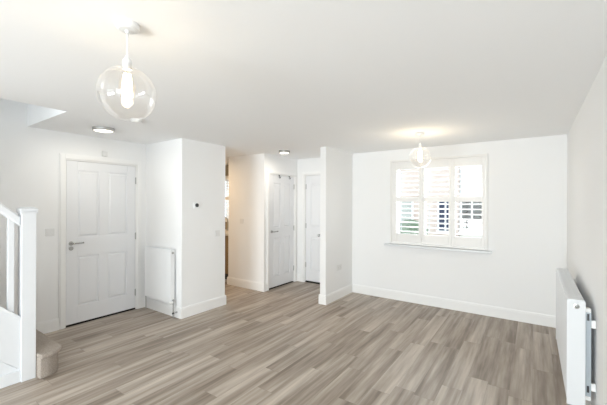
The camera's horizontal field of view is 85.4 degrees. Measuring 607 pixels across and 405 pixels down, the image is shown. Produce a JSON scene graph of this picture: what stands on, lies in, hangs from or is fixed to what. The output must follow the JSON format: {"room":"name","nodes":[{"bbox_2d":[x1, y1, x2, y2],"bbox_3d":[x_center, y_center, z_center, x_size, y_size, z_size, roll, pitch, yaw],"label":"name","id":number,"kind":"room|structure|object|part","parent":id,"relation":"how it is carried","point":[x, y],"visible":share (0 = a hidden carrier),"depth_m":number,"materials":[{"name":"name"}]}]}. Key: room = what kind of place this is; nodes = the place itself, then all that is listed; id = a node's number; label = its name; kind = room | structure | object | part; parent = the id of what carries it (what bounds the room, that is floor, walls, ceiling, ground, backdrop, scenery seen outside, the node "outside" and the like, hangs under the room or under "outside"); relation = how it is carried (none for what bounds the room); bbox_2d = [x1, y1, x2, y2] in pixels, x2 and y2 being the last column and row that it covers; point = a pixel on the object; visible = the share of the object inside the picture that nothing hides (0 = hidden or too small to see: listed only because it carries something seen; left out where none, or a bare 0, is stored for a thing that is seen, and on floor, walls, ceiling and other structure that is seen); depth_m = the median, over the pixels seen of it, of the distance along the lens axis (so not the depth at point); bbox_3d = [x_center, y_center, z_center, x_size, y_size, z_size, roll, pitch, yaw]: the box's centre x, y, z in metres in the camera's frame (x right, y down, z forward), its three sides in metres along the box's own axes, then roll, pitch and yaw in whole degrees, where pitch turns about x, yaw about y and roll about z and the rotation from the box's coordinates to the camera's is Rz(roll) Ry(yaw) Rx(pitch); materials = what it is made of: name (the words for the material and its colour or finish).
{"room":"empty living room","nodes":[
{"label":"empty living room","id":0,"kind":"room"},
{"bbox_2d":[0,98,145,322],"bbox_3d":[-4.463,-0.966,1.996,0.200,5.000,7.160,0,0,35],"label":"wall","id":1,"kind":"structure","parent":0,"point":[29,156],"depth_m":3.83,"materials":[{"name":"white paint"}]},
{"bbox_2d":[45,228,54,235],"bbox_3d":[-3.007,0.353,3.903,0.013,0.088,0.090,0,0,35],"label":"light switch","id":2,"kind":"object","parent":1,"relation":"attached to","point":[48,232],"visible":1,"depth_m":3.90,"materials":[{"name":"white plastic"}]},
{"bbox_2d":[36,297,144,333],"bbox_3d":[-2.735,1.469,4.296,0.016,0.142,1.400,0,0,35],"label":"baseboard","id":3,"kind":"structure","parent":1,"relation":"attached to","point":[52,325],"depth_m":3.90,"materials":[{"name":"white paint"}]},
{"bbox_2d":[59,153,141,329],"bbox_3d":[-2.688,0.470,4.410,0.155,2.140,1.017,0,0,35],"label":"door","id":4,"kind":"structure","parent":1,"relation":"in","point":[100,199],"depth_m":4.35,"materials":[{"name":"white paint"}]},
{"bbox_2d":[66,308,134,326],"bbox_3d":[-2.700,1.529,4.416,0.055,0.022,0.863,0,0,35],"label":"trim","id":5,"kind":"structure","parent":1,"relation":"attached to","point":[131,308],"depth_m":4.36,"materials":[{"name":"black"}]},
{"bbox_2d":[102,151,107,156],"bbox_3d":[-2.653,-0.650,4.393,0.026,0.066,0.066,0,0,35],"label":"wall sensor","id":6,"kind":"object","parent":1,"relation":"attached to","point":[104,153],"visible":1,"depth_m":4.39,"materials":[{"name":"white plastic"}]},
{"bbox_2d":[146,138,224,307],"bbox_3d":[-1.812,0.344,4.965,0.997,2.400,0.750,0,0,35],"label":"wall","id":7,"kind":"structure","parent":0,"point":[180,173],"depth_m":4.62,"materials":[{"name":"white paint"}]},
{"bbox_2d":[144,246,174,317],"bbox_3d":[-2.007,1.084,4.571,0.705,0.913,0.116,0,0,35],"label":"radiator","id":8,"kind":"object","parent":7,"relation":"attached to","point":[159,278],"visible":1,"depth_m":4.51,"materials":[{"name":"white metal"}]},
{"bbox_3d":[-2.023,0.989,4.559,0.628,0.710,0.014,0,0,35],"label":"panel","id":9,"kind":"part","parent":8,"relation":"part of","materials":[{"name":"white metal"}]},
{"bbox_2d":[146,297,181,318],"bbox_3d":[-1.973,1.472,4.607,0.877,0.142,0.016,0,0,35],"label":"baseboard","id":10,"kind":"structure","parent":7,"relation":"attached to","point":[162,307],"depth_m":4.58,"materials":[{"name":"white paint"}]},
{"bbox_2d":[194,202,198,207],"bbox_3d":[-1.475,0.038,4.545,0.034,0.084,0.084,0,0,35],"label":"thermostat","id":11,"kind":"object","parent":7,"relation":"attached to","point":[196,204],"visible":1,"depth_m":4.53,"materials":[{"name":"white plastic"}]},
{"bbox_2d":[182,295,225,318],"bbox_3d":[-1.756,1.473,4.933,0.893,0.142,0.766,0,0,35],"label":"baseboard","id":12,"kind":"structure","parent":7,"relation":"attached to","point":[194,309],"depth_m":4.64,"materials":[{"name":"white paint"}]},
{"bbox_2d":[215,230,219,236],"bbox_3d":[-1.270,0.455,4.860,0.013,0.088,0.088,0,0,35],"label":"light switch","id":13,"kind":"object","parent":7,"relation":"attached to","point":[217,232],"visible":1,"depth_m":4.86,"materials":[{"name":"white plastic"}]},
{"bbox_2d":[225,165,228,229],"bbox_3d":[-1.925,0.343,7.837,2.675,2.400,0.300,0,0,35],"label":"wall","id":14,"kind":"structure","parent":0,"point":[226,166],"depth_m":7.54,"materials":[{"name":"paint"}]},
{"bbox_2d":[225,179,228,217],"bbox_3d":[-1.638,-0.076,7.699,1.100,1.000,0.060,0,0,35],"label":"window","id":15,"kind":"structure","parent":14,"relation":"in","point":[228,179],"depth_m":7.77,"materials":[{"name":"white plastic"}]},
{"bbox_2d":[225,176,228,221],"bbox_3d":[-1.755,-0.082,7.532,1.164,1.052,0.080,0,0,35],"label":"window shutter","id":16,"kind":"object","parent":15,"relation":"attached to","point":[226,177],"visible":0.02,"depth_m":7.53,"materials":[{"name":"white paint"}]},
{"bbox_2d":[228,153,296,282],"bbox_3d":[-0.772,0.347,6.367,0.897,2.400,0.980,0,0,35],"label":"wall","id":17,"kind":"structure","parent":0,"point":[247,197],"depth_m":5.95,"materials":[{"name":"white paint"}]},
{"bbox_2d":[227,277,264,291],"bbox_3d":[-1.061,1.475,5.959,0.929,0.142,0.016,0,0,35],"label":"baseboard","id":18,"kind":"structure","parent":17,"relation":"attached to","point":[242,283],"depth_m":5.93,"materials":[{"name":"white paint"}]},
{"bbox_2d":[269,281,292,289],"bbox_3d":[-0.428,1.542,6.141,0.054,0.011,0.733,0,0,35],"label":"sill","id":19,"kind":"structure","parent":17,"relation":"attached to","point":[291,281],"depth_m":6.09,"materials":[{"name":"black"}]},
{"bbox_2d":[267,170,296,290],"bbox_3d":[-0.415,0.491,6.135,0.155,2.115,0.867,0,0,35],"label":"door","id":20,"kind":"structure","parent":17,"relation":"in","point":[281,192],"depth_m":6.11,"materials":[{"name":"white paint"}]},
{"bbox_2d":[0,279,570,404],"bbox_3d":[-2.609,1.601,2.348,7.843,0.120,9.870,0,0,35],"label":"floor","id":21,"kind":"structure","parent":0,"point":[278,345],"depth_m":3.26,"materials":[{"name":"laminate"}]},
{"bbox_2d":[0,203,61,388],"bbox_3d":[-3.400,0.338,2.299,1.202,2.400,2.587,0,0,35],"label":"staircase","id":22,"kind":"structure","parent":21,"relation":"on","point":[26,353],"depth_m":2.83,"materials":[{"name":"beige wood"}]},
{"bbox_3d":[-3.018,0.565,2.031,0.022,1.948,1.978,0,0,35],"label":"spandrel panel","id":23,"kind":"part","parent":22,"relation":"part of","materials":[{"name":"white"}]},
{"bbox_3d":[-2.743,-0.315,2.418,0.062,1.035,1.032,0,0,35],"label":"handrail","id":24,"kind":"part","parent":22,"relation":"part of","materials":[{"name":"white wood"}]},
{"bbox_3d":[-3.013,0.074,2.029,0.070,1.871,1.978,0,0,35],"label":"rail","id":25,"kind":"part","parent":22,"relation":"part of","materials":[{"name":"white wood"}]},
{"bbox_3d":[-2.422,0.807,2.883,0.098,1.468,0.102,0,0,35],"label":"newel post","id":26,"kind":"part","parent":22,"relation":"part of","materials":[{"name":"white wood"}]},
{"bbox_2d":[225,236,227,278],"bbox_3d":[-1.863,1.101,7.165,1.750,0.885,0.678,0,0,35],"label":"base cabinet","id":27,"kind":"object","parent":21,"relation":"on","point":[226,237],"visible":0.02,"depth_m":6.56,"materials":[{"name":"brown wood"}]},
{"bbox_2d":[0,0,606,164],"bbox_3d":[-2.600,-0.999,2.348,7.843,0.280,9.870,0,0,35],"label":"ceiling","id":28,"kind":"structure","parent":0,"point":[245,77],"depth_m":2.10,"materials":[{"name":"white paint"}]},
{"bbox_2d":[92,126,114,132],"bbox_3d":[-2.307,-0.838,3.795,0.224,0.041,0.224,0,0,35],"label":"flush ceiling light","id":29,"kind":"object","parent":28,"relation":"attached to","point":[103,129],"visible":1,"depth_m":3.74,"materials":[{"name":"grey metal"}]},
{"bbox_2d":[94,129,112,132],"bbox_3d":[-2.307,-0.836,3.795,0.193,0.037,0.193,0,0,35],"label":"diffuser","id":30,"kind":"object","parent":29,"relation":"attached to","point":[97,130],"depth_m":3.77,"materials":[{"name":"white plastic"}]},
{"bbox_2d":[95,18,156,120],"bbox_3d":[-0.842,-0.623,1.573,0.259,0.460,0.260,0,0,35],"label":"pendant light","id":31,"kind":"object","parent":28,"relation":"hanging from","point":[127,26],"visible":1,"depth_m":1.56,"materials":[{"name":"clear glass"}]},
{"bbox_3d":[-0.842,-0.529,1.573,0.259,0.273,0.260,0,0,35],"label":"glass globe","id":32,"kind":"part","parent":31,"relation":"part of"},
{"bbox_2d":[131,118,142,123],"bbox_3d":[-1.717,-0.836,3.384,0.110,0.040,0.110,0,0,35],"label":"smoke detector","id":33,"kind":"object","parent":28,"relation":"attached to","point":[138,121],"visible":0.97,"depth_m":3.35,"materials":[{"name":"white plastic"}]},
{"bbox_2d":[279,150,289,153],"bbox_3d":[-0.316,-0.831,5.425,0.184,0.041,0.184,0,0,35],"label":"flush ceiling light","id":34,"kind":"object","parent":28,"relation":"attached to","point":[280,151],"visible":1,"depth_m":5.36,"materials":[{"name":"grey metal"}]},
{"bbox_2d":[409,132,430,167],"bbox_3d":[1.413,-0.632,3.992,0.255,0.425,0.255,0,0,35],"label":"pendant light","id":35,"kind":"object","parent":28,"relation":"hanging from","point":[419,134],"visible":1,"depth_m":3.98,"materials":[{"name":"white glass"}]},
{"bbox_2d":[297,158,319,273],"bbox_3d":[0.023,0.350,6.483,2.028,2.400,0.120,0,0,35],"label":"wall","id":36,"kind":"structure","parent":0,"point":[311,164],"depth_m":6.47,"materials":[{"name":"white paint"}]},
{"bbox_2d":[297,274,301,281],"bbox_3d":[0.346,1.480,6.172,1.135,0.142,0.016,0,0,35],"label":"baseboard","id":37,"kind":"structure","parent":36,"relation":"attached to","point":[299,276],"depth_m":6.46,"materials":[{"name":"white paint"}]},
{"bbox_2d":[302,171,319,282],"bbox_3d":[0.375,0.481,6.205,0.935,2.140,0.152,0,0,35],"label":"door","id":38,"kind":"structure","parent":36,"relation":"in","point":[310,181],"depth_m":6.37,"materials":[{"name":"white paint"}]},
{"bbox_2d":[318,147,352,304],"bbox_3d":[0.575,0.352,5.415,0.132,2.400,1.001,0,0,35],"label":"wall","id":39,"kind":"structure","parent":0,"point":[335,165],"depth_m":5.23,"materials":[{"name":"white paint"}]},
{"bbox_2d":[352,134,566,315],"bbox_3d":[2.090,0.357,5.034,3.020,2.400,0.300,0,0,35],"label":"wall","id":40,"kind":"structure","parent":0,"point":[527,181],"depth_m":4.50,"materials":[{"name":"white paint"}]},
{"bbox_2d":[384,158,491,253],"bbox_3d":[2.009,0.026,5.006,1.519,1.338,0.300,0,0,35],"label":"window","id":41,"kind":"structure","parent":40,"relation":"in","point":[398,174],"depth_m":5.08,"materials":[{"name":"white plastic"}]},
{"bbox_3d":[1.989,0.669,4.982,1.519,0.053,0.240,0,0,35],"label":"sill","id":42,"kind":"part","parent":41,"relation":"part of","materials":[{"name":"white wood"}]},
{"bbox_2d":[390,153,488,250],"bbox_3d":[1.974,-0.009,4.929,1.395,1.335,0.080,0,0,35],"label":"window shutter","id":43,"kind":"object","parent":41,"relation":"attached to","point":[450,241],"visible":1,"depth_m":4.87,"materials":[{"name":"white paint"}]},
{"bbox_3d":[1.565,-0.015,5.259,0.008,0.969,0.006,0,0,35],"label":"tilt rod","id":44,"kind":"part","parent":43,"relation":"part of","materials":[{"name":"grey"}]},
{"bbox_3d":[1.619,-0.005,5.171,0.459,1.273,0.028,0,0,35],"label":"panel","id":45,"kind":"part","parent":43,"relation":"part of","materials":[{"name":"white paint"}]},
{"bbox_3d":[1.986,-0.003,4.915,0.430,1.273,0.028,0,0,35],"label":"panel","id":46,"kind":"part","parent":43,"relation":"part of","materials":[{"name":"white paint"}]},
{"bbox_3d":[2.272,-0.012,4.766,0.008,0.969,0.006,0,0,35],"label":"tilt rod","id":47,"kind":"part","parent":43,"relation":"part of","materials":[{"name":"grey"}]},
{"bbox_3d":[2.339,-0.002,4.669,0.422,1.273,0.028,0,0,35],"label":"panel","id":48,"kind":"part","parent":43,"relation":"part of","materials":[{"name":"white paint"}]},
{"bbox_3d":[2.091,0.000,5.096,1.331,1.285,0.060,0,0,35],"label":"frame","id":49,"kind":"part","parent":41,"relation":"part of","materials":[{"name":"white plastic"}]},
{"bbox_2d":[352,284,555,327],"bbox_3d":[2.043,1.486,4.872,2.904,0.142,0.016,0,0,35],"label":"baseboard","id":50,"kind":"structure","parent":40,"relation":"attached to","point":[498,312],"depth_m":4.70,"materials":[{"name":"white paint"}]},
{"bbox_2d":[567,56,606,404],"bbox_3d":[0.608,0.352,0.169,0.120,2.400,9.975,0,0,35],"label":"wall","id":51,"kind":"structure","parent":0,"point":[587,135],"depth_m":2.34,"materials":[{"name":"white paint"}]},
{"bbox_2d":[556,268,595,404],"bbox_3d":[2.222,1.105,2.724,0.152,0.903,1.311,0,0,35],"label":"radiator","id":52,"kind":"object","parent":51,"relation":"attached to","point":[574,323],"visible":1,"depth_m":2.22,"materials":[{"name":"white metal"}]},
{"bbox_3d":[2.166,1.011,2.763,0.014,0.705,1.283,0,0,35],"label":"panel","id":53,"kind":"part","parent":52,"relation":"part of","materials":[{"name":"white metal"}]},
{"bbox_2d":[558,268,582,299],"bbox_3d":[2.201,0.659,2.739,0.074,0.012,1.279,0,0,35],"label":"grille","id":54,"kind":"object","parent":52,"relation":"attached to","point":[571,292],"depth_m":2.59,"materials":[{"name":"white metal"}]},
{"bbox_3d":[1.931,0.812,2.192,0.022,0.050,0.014,0,0,35],"label":"bracket arm","id":55,"kind":"part","parent":52,"relation":"part of","materials":[{"name":"white paint"}]},
{"bbox_3d":[1.929,1.232,2.192,0.022,0.050,0.014,0,0,35],"label":"bracket arm","id":56,"kind":"part","parent":52,"relation":"part of","materials":[{"name":"white paint"}]},
{"label":"outside","id":57,"kind":"structure","parent":0,"visible":0},
{"bbox_3d":[2.855,1.835,4.100,60.000,0.150,70.000,0,0,35],"label":"ground","id":58,"kind":"structure","parent":57,"visible":0},
{"bbox_2d":[400,219,428,234],"bbox_3d":[3.974,1.214,12.227,1.354,1.181,0.849,0,0,35],"label":"shrub","id":59,"kind":"object","parent":58,"relation":"on","point":[405,220],"visible":0.19,"depth_m":11.98,"materials":[{"name":"green plant"}]},
{"bbox_2d":[400,167,459,236],"bbox_3d":[5.634,-2.130,16.805,5.190,7.800,6.600,0,0,35],"label":"house","id":60,"kind":"structure","parent":58,"relation":"on","point":[404,204],"depth_m":13.40,"materials":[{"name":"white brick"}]},
{"bbox_2d":[459,165,481,237],"bbox_3d":[10.181,-2.113,13.875,5.600,7.800,6.600,0,0,35],"label":"house","id":61,"kind":"structure","parent":58,"relation":"on","point":[462,170],"depth_m":12.77,"materials":[{"name":"stone"}]}
]}

